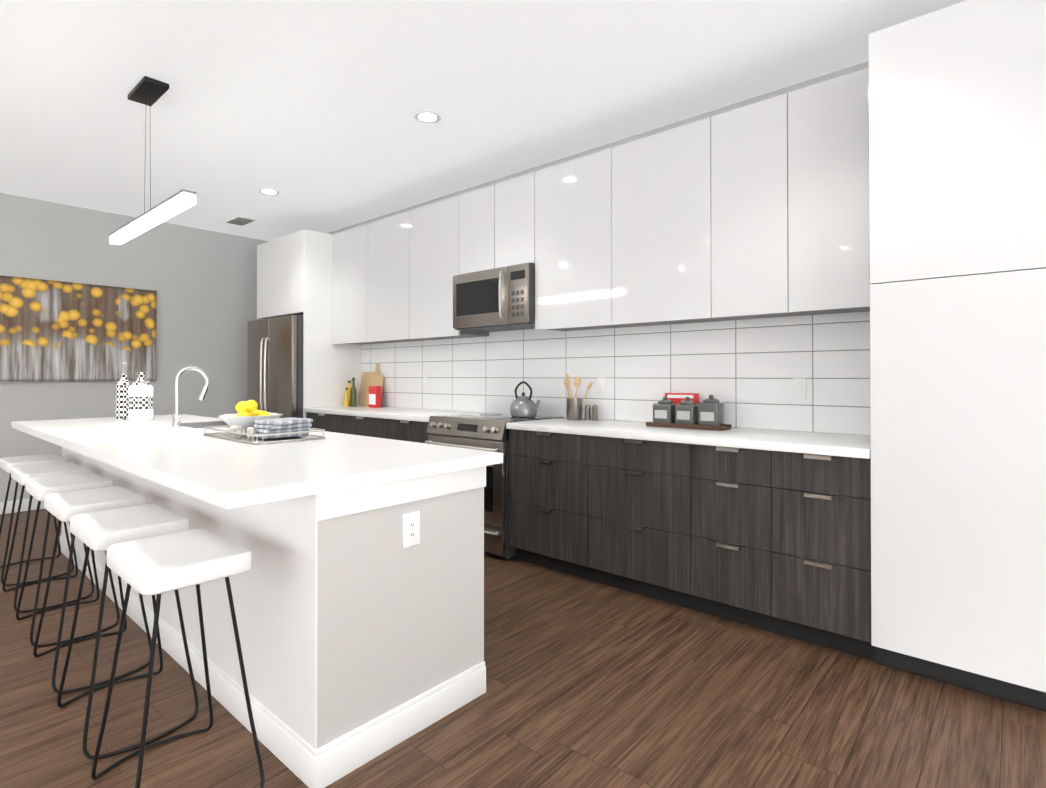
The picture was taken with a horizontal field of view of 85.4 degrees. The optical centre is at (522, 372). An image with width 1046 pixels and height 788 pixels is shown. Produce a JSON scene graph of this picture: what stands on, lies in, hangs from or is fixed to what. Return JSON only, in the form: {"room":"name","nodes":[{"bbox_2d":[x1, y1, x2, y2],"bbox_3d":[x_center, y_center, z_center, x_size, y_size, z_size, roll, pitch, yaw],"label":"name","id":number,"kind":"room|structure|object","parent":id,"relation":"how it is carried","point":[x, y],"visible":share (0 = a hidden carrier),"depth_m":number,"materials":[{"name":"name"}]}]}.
{"room":"kitchen","nodes":[
{"label":"kitchen","id":0,"kind":"room"},
{"bbox_2d":[0,193,268,501],"bbox_3d":[-5.144,-0.172,4.551,0.100,2.860,6.700,0,-1,41],"label":"wall","id":1,"kind":"structure","parent":0,"point":[202,283],"depth_m":5.94,"materials":[{"name":"grey paint"}]},
{"bbox_2d":[0,498,44,513],"bbox_3d":[-5.319,1.201,4.255,0.012,0.110,5.840,0,-1,41],"label":"baseboard","id":2,"kind":"structure","parent":1,"relation":"attached to","point":[25,505],"depth_m":5.14,"materials":[{"name":"white"}]},
{"bbox_2d":[0,275,156,381],"bbox_3d":[-4.257,-0.385,5.459,0.034,0.940,1.256,0,-1,41],"label":"painting","id":3,"kind":"object","parent":1,"relation":"attached to","point":[51,330],"visible":0.89,"depth_m":5.41,"materials":[{"name":"fabric"}]},
{"bbox_2d":[0,0,965,240],"bbox_3d":[-1.258,-1.677,1.221,10.350,0.100,6.800,0,-1,41],"label":"ceiling","id":4,"kind":"structure","parent":0,"point":[307,110],"depth_m":3.20,"materials":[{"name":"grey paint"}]},
{"bbox_2d":[109,76,195,244],"bbox_3d":[-2.137,-1.220,3.226,1.320,0.782,0.120,0,-1,41],"label":"pendant light","id":5,"kind":"object","parent":4,"relation":"hanging from","point":[147,91],"visible":1,"depth_m":3.16,"materials":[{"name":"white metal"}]},
{"bbox_2d":[225,216,255,225],"bbox_3d":[-2.967,-1.586,5.952,0.340,0.009,0.180,0,-1,41],"label":"ceiling vent","id":6,"kind":"object","parent":4,"relation":"in","point":[240,221],"visible":0.96,"depth_m":5.94,"materials":[{"name":"white metal"}]},
{"bbox_2d":[259,189,278,194],"bbox_3d":[-2.247,-1.595,5.014,0.170,0.006,0.170,0,-1,41],"label":"recessed light","id":7,"kind":"object","parent":4,"relation":"in","point":[269,191],"visible":1,"depth_m":5.00,"materials":[{"name":"white"}]},
{"bbox_2d":[414,111,440,123],"bbox_3d":[-0.600,-1.606,3.570,0.170,0.006,0.170,0,-1,41],"label":"recessed light","id":8,"kind":"object","parent":4,"relation":"in","point":[429,117],"visible":1,"depth_m":3.57,"materials":[{"name":"white"}]},
{"bbox_2d":[0,509,1045,787],"bbox_3d":[-1.258,1.273,1.198,10.350,0.080,6.800,0,-1,41],"label":"floor","id":9,"kind":"structure","parent":0,"point":[592,685],"depth_m":2.06,"materials":[{"name":"brown wood"}]},
{"bbox_2d":[0,454,73,585],"bbox_3d":[-3.081,0.896,3.566,0.535,0.710,0.341,0,-1,41],"label":"stool","id":10,"kind":"object","parent":9,"relation":"on","point":[7,464],"visible":0.62,"depth_m":3.54,"materials":[{"name":"white paint"}]},
{"bbox_2d":[2,462,93,612],"bbox_3d":[-2.671,0.893,3.191,0.535,0.710,0.341,0,-1,41],"label":"stool","id":11,"kind":"object","parent":9,"relation":"on","point":[21,475],"visible":0.65,"depth_m":3.18,"materials":[{"name":"white paint"}]},
{"bbox_2d":[16,473,119,646],"bbox_3d":[-2.261,0.890,2.817,0.535,0.710,0.341,0,-1,41],"label":"stool","id":12,"kind":"object","parent":9,"relation":"on","point":[39,489],"visible":0.71,"depth_m":2.80,"materials":[{"name":"white paint"}]},
{"bbox_2d":[33,486,150,693],"bbox_3d":[-1.851,0.887,2.443,0.535,0.710,0.341,0,-1,41],"label":"stool","id":13,"kind":"object","parent":9,"relation":"on","point":[64,506],"visible":0.77,"depth_m":2.40,"materials":[{"name":"white paint"}]},
{"bbox_2d":[57,504,198,758],"bbox_3d":[-1.441,0.884,2.069,0.535,0.710,0.341,0,-1,41],"label":"stool","id":14,"kind":"object","parent":9,"relation":"on","point":[103,530],"visible":0.88,"depth_m":2.03,"materials":[{"name":"white paint"}]},
{"bbox_2d":[91,529,264,787],"bbox_3d":[-1.031,0.881,1.695,0.535,0.710,0.341,0,-1,41],"label":"stool","id":15,"kind":"object","parent":9,"relation":"on","point":[158,566],"visible":1,"depth_m":1.67,"materials":[{"name":"white paint"}]},
{"bbox_2d":[60,426,485,787],"bbox_3d":[-1.693,0.808,3.100,3.521,0.879,0.730,0,-1,41],"label":"kitchen island","id":16,"kind":"object","parent":9,"relation":"on","point":[357,589],"depth_m":1.91,"materials":[{"name":"grey paint"}]},
{"bbox_2d":[11,414,502,509],"bbox_3d":[-1.766,0.389,3.037,3.570,0.125,1.044,0,-1,41],"label":"island countertop","id":17,"kind":"structure","parent":16,"relation":"on","point":[226,474],"depth_m":2.14,"materials":[{"name":"white stone"}]},
{"bbox_2d":[116,362,126,419],"bbox_3d":[-2.835,0.131,4.027,0.097,0.405,0.097,0,0,-4],"label":"soap bottle","id":18,"kind":"object","parent":17,"relation":"on","point":[119,384],"depth_m":3.98,"materials":[{"name":"white ceramic"}]},
{"bbox_2d":[121,370,153,420],"bbox_3d":[-2.652,0.164,3.932,0.148,0.338,0.148,0,-1,32],"label":"soap bottle","id":19,"kind":"object","parent":17,"relation":"on","point":[135,401],"depth_m":3.89,"materials":[{"name":"white ceramic"}]},
{"bbox_2d":[171,366,208,427],"bbox_3d":[-1.991,0.146,3.416,0.129,0.366,0.208,0,-1,41],"label":"faucet","id":20,"kind":"object","parent":17,"relation":"on","point":[176,415],"visible":1,"depth_m":3.38,"materials":[{"name":"silver metal"}]},
{"bbox_2d":[204,425,325,444],"bbox_3d":[-1.305,0.302,2.843,0.629,0.044,0.349,0,-1,41],"label":"serving tray","id":21,"kind":"object","parent":17,"relation":"on","point":[225,434],"visible":0.73,"depth_m":2.71,"materials":[{"name":"silver metal"}]},
{"bbox_2d":[230,425,243,436],"bbox_3d":[-1.365,0.286,2.729,0.028,0.051,0.051,0,-1,41],"label":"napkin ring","id":22,"kind":"object","parent":21,"relation":"on","point":[233,428],"depth_m":2.75,"materials":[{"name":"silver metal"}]},
{"bbox_2d":[244,427,254,437],"bbox_3d":[-1.287,0.286,2.681,0.028,0.051,0.051,0,0,-16],"label":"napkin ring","id":23,"kind":"object","parent":21,"relation":"on","point":[250,430],"depth_m":2.67,"materials":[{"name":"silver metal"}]},
{"bbox_2d":[218,400,282,432],"bbox_3d":[-1.413,0.228,2.939,0.300,0.171,0.304,0,-1,41],"label":"lemon bowl","id":24,"kind":"object","parent":21,"relation":"on","point":[244,418],"visible":0.81,"depth_m":2.87,"materials":[{"name":"white ceramic"}]},
{"bbox_2d":[254,417,312,438],"bbox_3d":[-1.169,0.271,2.761,0.203,0.083,0.240,0,-1,41],"label":"folded towels","id":25,"kind":"object","parent":21,"relation":"on","point":[276,425],"visible":0.81,"depth_m":2.70,"materials":[{"name":"grey fabric"}]},
{"bbox_2d":[247,315,302,417],"bbox_3d":[-2.371,0.360,6.011,0.999,1.820,0.802,0,-1,41],"label":"fridge","id":26,"kind":"object","parent":9,"relation":"on","point":[275,367],"visible":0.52,"depth_m":5.63,"materials":[{"name":"grey metal"}]},
{"bbox_2d":[305,412,340,432],"bbox_3d":[-1.669,0.826,5.532,0.639,0.879,0.608,0,-1,41],"label":"base cabinet","id":27,"kind":"object","parent":9,"relation":"on","point":[320,421],"depth_m":5.28,"materials":[{"name":"black wood"}]},
{"bbox_2d":[341,416,380,437],"bbox_3d":[-1.192,0.823,5.114,0.630,0.879,0.608,0,-1,41],"label":"base cabinet","id":28,"kind":"object","parent":9,"relation":"on","point":[354,425],"depth_m":4.89,"materials":[{"name":"black wood"}]},
{"bbox_2d":[381,420,430,442],"bbox_3d":[-0.719,0.820,4.699,0.629,0.879,0.608,0,-1,41],"label":"base cabinet","id":29,"kind":"object","parent":9,"relation":"on","point":[403,430],"depth_m":4.48,"materials":[{"name":"black wood"}]},
{"bbox_2d":[305,404,480,423],"bbox_3d":[-1.204,0.363,5.111,1.896,0.040,0.633,0,-1,41],"label":"countertop","id":30,"kind":"structure","parent":29,"relation":"on","point":[423,415],"depth_m":4.93,"materials":[{"name":"white stone"}]},
{"bbox_2d":[344,378,356,406],"bbox_3d":[-1.767,0.202,5.765,0.137,0.290,0.112,0,-1,41],"label":"oil bottles","id":31,"kind":"object","parent":30,"relation":"on","point":[350,397],"visible":1,"depth_m":5.73},
{"bbox_2d":[359,363,383,405],"bbox_3d":[-1.547,0.068,5.818,0.415,0.558,0.116,0,-1,41],"label":"cutting boards","id":32,"kind":"object","parent":30,"relation":"on","point":[375,378],"visible":0.62,"depth_m":5.84,"materials":[{"name":"brown wood"}]},
{"bbox_2d":[368,386,380,407],"bbox_3d":[-1.455,0.240,5.562,0.130,0.210,0.062,0,-1,41],"label":"box","id":33,"kind":"object","parent":30,"relation":"on","point":[374,400],"visible":0.98,"depth_m":5.53,"materials":[{"name":"red cardboard"}]},
{"bbox_2d":[425,412,563,558],"bbox_3d":[-0.227,0.791,4.190,0.778,0.930,0.725,0,-1,41],"label":"range","id":34,"kind":"object","parent":9,"relation":"on","point":[488,431],"visible":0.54,"depth_m":3.80,"materials":[{"name":"grey metal"}]},
{"bbox_2d":[510,381,539,416],"bbox_3d":[0.025,0.197,4.179,0.258,0.263,0.200,0,-1,41],"label":"kettle","id":35,"kind":"object","parent":34,"relation":"on","point":[523,405],"visible":1,"depth_m":4.13,"materials":[{"name":"grey metal"}]},
{"bbox_2d":[506,428,584,578],"bbox_3d":[0.342,0.813,3.768,0.629,0.879,0.608,0,-1,41],"label":"base cabinet","id":36,"kind":"object","parent":9,"relation":"on","point":[547,469],"depth_m":3.53,"materials":[{"name":"black wood"}]},
{"bbox_2d":[585,436,684,606],"bbox_3d":[0.819,0.810,3.350,0.640,0.879,0.608,0,-1,41],"label":"base cabinet","id":37,"kind":"object","parent":9,"relation":"on","point":[635,489],"depth_m":3.12,"materials":[{"name":"black wood"}]},
{"bbox_2d":[685,444,768,630],"bbox_3d":[1.210,0.807,3.007,0.400,0.879,0.608,0,-1,41],"label":"base cabinet","id":38,"kind":"object","parent":9,"relation":"on","point":[725,487],"depth_m":2.79,"materials":[{"name":"black wood"}]},
{"bbox_2d":[765,452,864,657],"bbox_3d":[1.512,0.805,2.742,0.404,0.879,0.608,0,-1,41],"label":"base cabinet","id":39,"kind":"object","parent":9,"relation":"on","point":[815,505],"depth_m":2.52,"materials":[{"name":"black wood"}]},
{"bbox_2d":[865,0,1045,711],"bbox_3d":[2.053,-0.089,2.258,1.055,2.660,0.633,0,-1,41],"label":"tall cabinet","id":40,"kind":"object","parent":9,"relation":"on","point":[897,188],"depth_m":2.17,"materials":[{"name":"white"}]},
{"bbox_2d":[326,61,868,234],"bbox_3d":[0.951,-0.178,3.728,10.350,2.860,0.100,0,-1,41],"label":"wall","id":41,"kind":"structure","parent":0,"point":[841,72],"depth_m":3.78,"materials":[{"name":"grey paint"}]},
{"bbox_2d":[257,239,328,323],"bbox_3d":[-2.497,-0.989,6.257,0.502,0.800,0.630,0,-1,41],"label":"upper cabinet","id":42,"kind":"object","parent":41,"relation":"attached to","point":[266,252],"depth_m":6.03,"materials":[{"name":"white"}]},
{"bbox_2d":[277,229,328,319],"bbox_3d":[-2.120,-0.991,5.926,0.502,0.800,0.630,0,-1,41],"label":"upper cabinet","id":43,"kind":"object","parent":41,"relation":"attached to","point":[303,255],"depth_m":5.64,"materials":[{"name":"white"}]},
{"bbox_2d":[329,224,364,347],"bbox_3d":[-1.581,-0.843,5.645,0.638,1.100,0.340,0,-1,41],"label":"upper cabinet","id":44,"kind":"object","parent":41,"relation":"attached to","point":[347,247],"depth_m":5.54,"materials":[{"name":"white"}]},
{"bbox_2d":[365,211,424,343],"bbox_3d":[-1.104,-0.846,5.227,0.630,1.100,0.340,0,-1,41],"label":"upper cabinet","id":45,"kind":"object","parent":41,"relation":"attached to","point":[386,239],"depth_m":5.11,"materials":[{"name":"white"}]},
{"bbox_2d":[422,377,426,389],"bbox_3d":[-0.914,0.106,5.277,0.070,0.115,0.008,0,-1,41],"label":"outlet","id":46,"kind":"structure","parent":41,"relation":"attached to","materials":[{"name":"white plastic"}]},
{"bbox_2d":[409,196,488,339],"bbox_3d":[-0.631,-0.850,4.812,0.629,1.100,0.340,0,-1,41],"label":"upper cabinet","id":47,"kind":"object","parent":41,"relation":"attached to","point":[432,227],"depth_m":4.69,"materials":[{"name":"white"}]},
{"bbox_2d":[457,185,492,274],"bbox_3d":[-0.246,-1.082,4.477,0.389,0.640,0.340,0,-1,41],"label":"upper cabinet","id":48,"kind":"object","parent":41,"relation":"attached to","point":[475,207],"depth_m":4.36,"materials":[{"name":"white"}]},
{"bbox_2d":[493,172,532,268],"bbox_3d":[0.046,-1.084,4.220,0.389,0.640,0.340,0,-1,41],"label":"upper cabinet","id":49,"kind":"object","parent":41,"relation":"attached to","point":[512,198],"depth_m":4.10,"materials":[{"name":"white"}]},
{"bbox_2d":[453,262,534,331],"bbox_3d":[-0.140,-0.545,4.299,0.774,0.426,0.461,0,-1,41],"label":"microwave","id":50,"kind":"object","parent":49,"relation":"attached to","point":[497,299],"visible":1,"depth_m":4.12,"materials":[{"name":"grey metal"}]},
{"bbox_2d":[533,148,616,330],"bbox_3d":[0.430,-0.857,3.882,0.629,1.100,0.340,0,-1,41],"label":"upper cabinet","id":51,"kind":"object","parent":41,"relation":"attached to","point":[571,198],"depth_m":3.75,"materials":[{"name":"white"}]},
{"bbox_2d":[597,378,605,393],"bbox_3d":[0.552,0.097,3.991,0.070,0.115,0.008,0,-1,41],"label":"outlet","id":52,"kind":"structure","parent":41,"relation":"attached to","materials":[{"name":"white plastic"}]},
{"bbox_2d":[361,311,869,435],"bbox_3d":[0.079,-0.002,4.412,4.751,0.682,0.018,0,-1,41],"label":"backsplash","id":53,"kind":"structure","parent":41,"relation":"attached to","point":[808,373],"depth_m":3.71,"materials":[{"name":"tile"}]},
{"bbox_2d":[609,118,728,327],"bbox_3d":[0.907,-0.860,3.463,0.640,1.100,0.340,0,-1,41],"label":"upper cabinet","id":54,"kind":"object","parent":41,"relation":"attached to","point":[659,197],"depth_m":3.33,"materials":[{"name":"white"}]},
{"bbox_2d":[705,93,788,319],"bbox_3d":[1.298,-0.863,3.121,0.400,1.100,0.340,0,-1,41],"label":"upper cabinet","id":55,"kind":"object","parent":41,"relation":"attached to","point":[745,145],"depth_m":3.00,"materials":[{"name":"white"}]},
{"bbox_2d":[793,378,805,398],"bbox_3d":[1.529,0.090,3.134,0.070,0.115,0.008,0,-1,41],"label":"outlet","id":56,"kind":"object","parent":41,"relation":"attached to","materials":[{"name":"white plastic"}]},
{"bbox_2d":[785,69,864,315],"bbox_3d":[1.600,-0.865,2.856,0.403,1.100,0.340,0,-1,41],"label":"upper cabinet","id":57,"kind":"object","parent":41,"relation":"attached to","point":[825,120],"depth_m":2.75,"materials":[{"name":"white"}]},
{"bbox_2d":[506,417,864,459],"bbox_3d":[0.877,0.349,3.286,2.071,0.040,0.633,0,-1,41],"label":"countertop","id":58,"kind":"structure","parent":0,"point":[761,440],"depth_m":2.97,"materials":[{"name":"white stone"}]},
{"bbox_2d":[564,373,592,419],"bbox_3d":[0.371,0.170,4.028,0.206,0.327,0.242,0,-1,41],"label":"utensil crock","id":59,"kind":"object","parent":58,"relation":"on","point":[574,408],"visible":1,"depth_m":3.95,"materials":[{"name":"silver metal"}]},
{"bbox_2d":[585,404,597,420],"bbox_3d":[0.475,0.278,3.936,0.097,0.109,0.041,0,-1,31],"label":"salt","id":60,"kind":"object","parent":58,"relation":"on","point":[594,412],"visible":1,"depth_m":3.92,"materials":[{"name":"silver metal"}]},
{"bbox_2d":[665,393,698,403],"bbox_3d":[0.980,0.229,3.500,0.210,0.200,0.038,0,-1,41],"label":"box","id":61,"kind":"object","parent":58,"relation":"on","point":[676,398],"visible":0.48,"depth_m":3.48,"materials":[{"name":"red cardboard"}]},
{"bbox_2d":[646,395,731,430],"bbox_3d":[0.978,0.230,3.369,0.470,0.198,0.150,0,-1,41],"label":"canister set","id":62,"kind":"object","parent":58,"relation":"on","point":[705,414],"visible":1,"depth_m":3.31,"materials":[{"name":"grey metal"}]}
]}

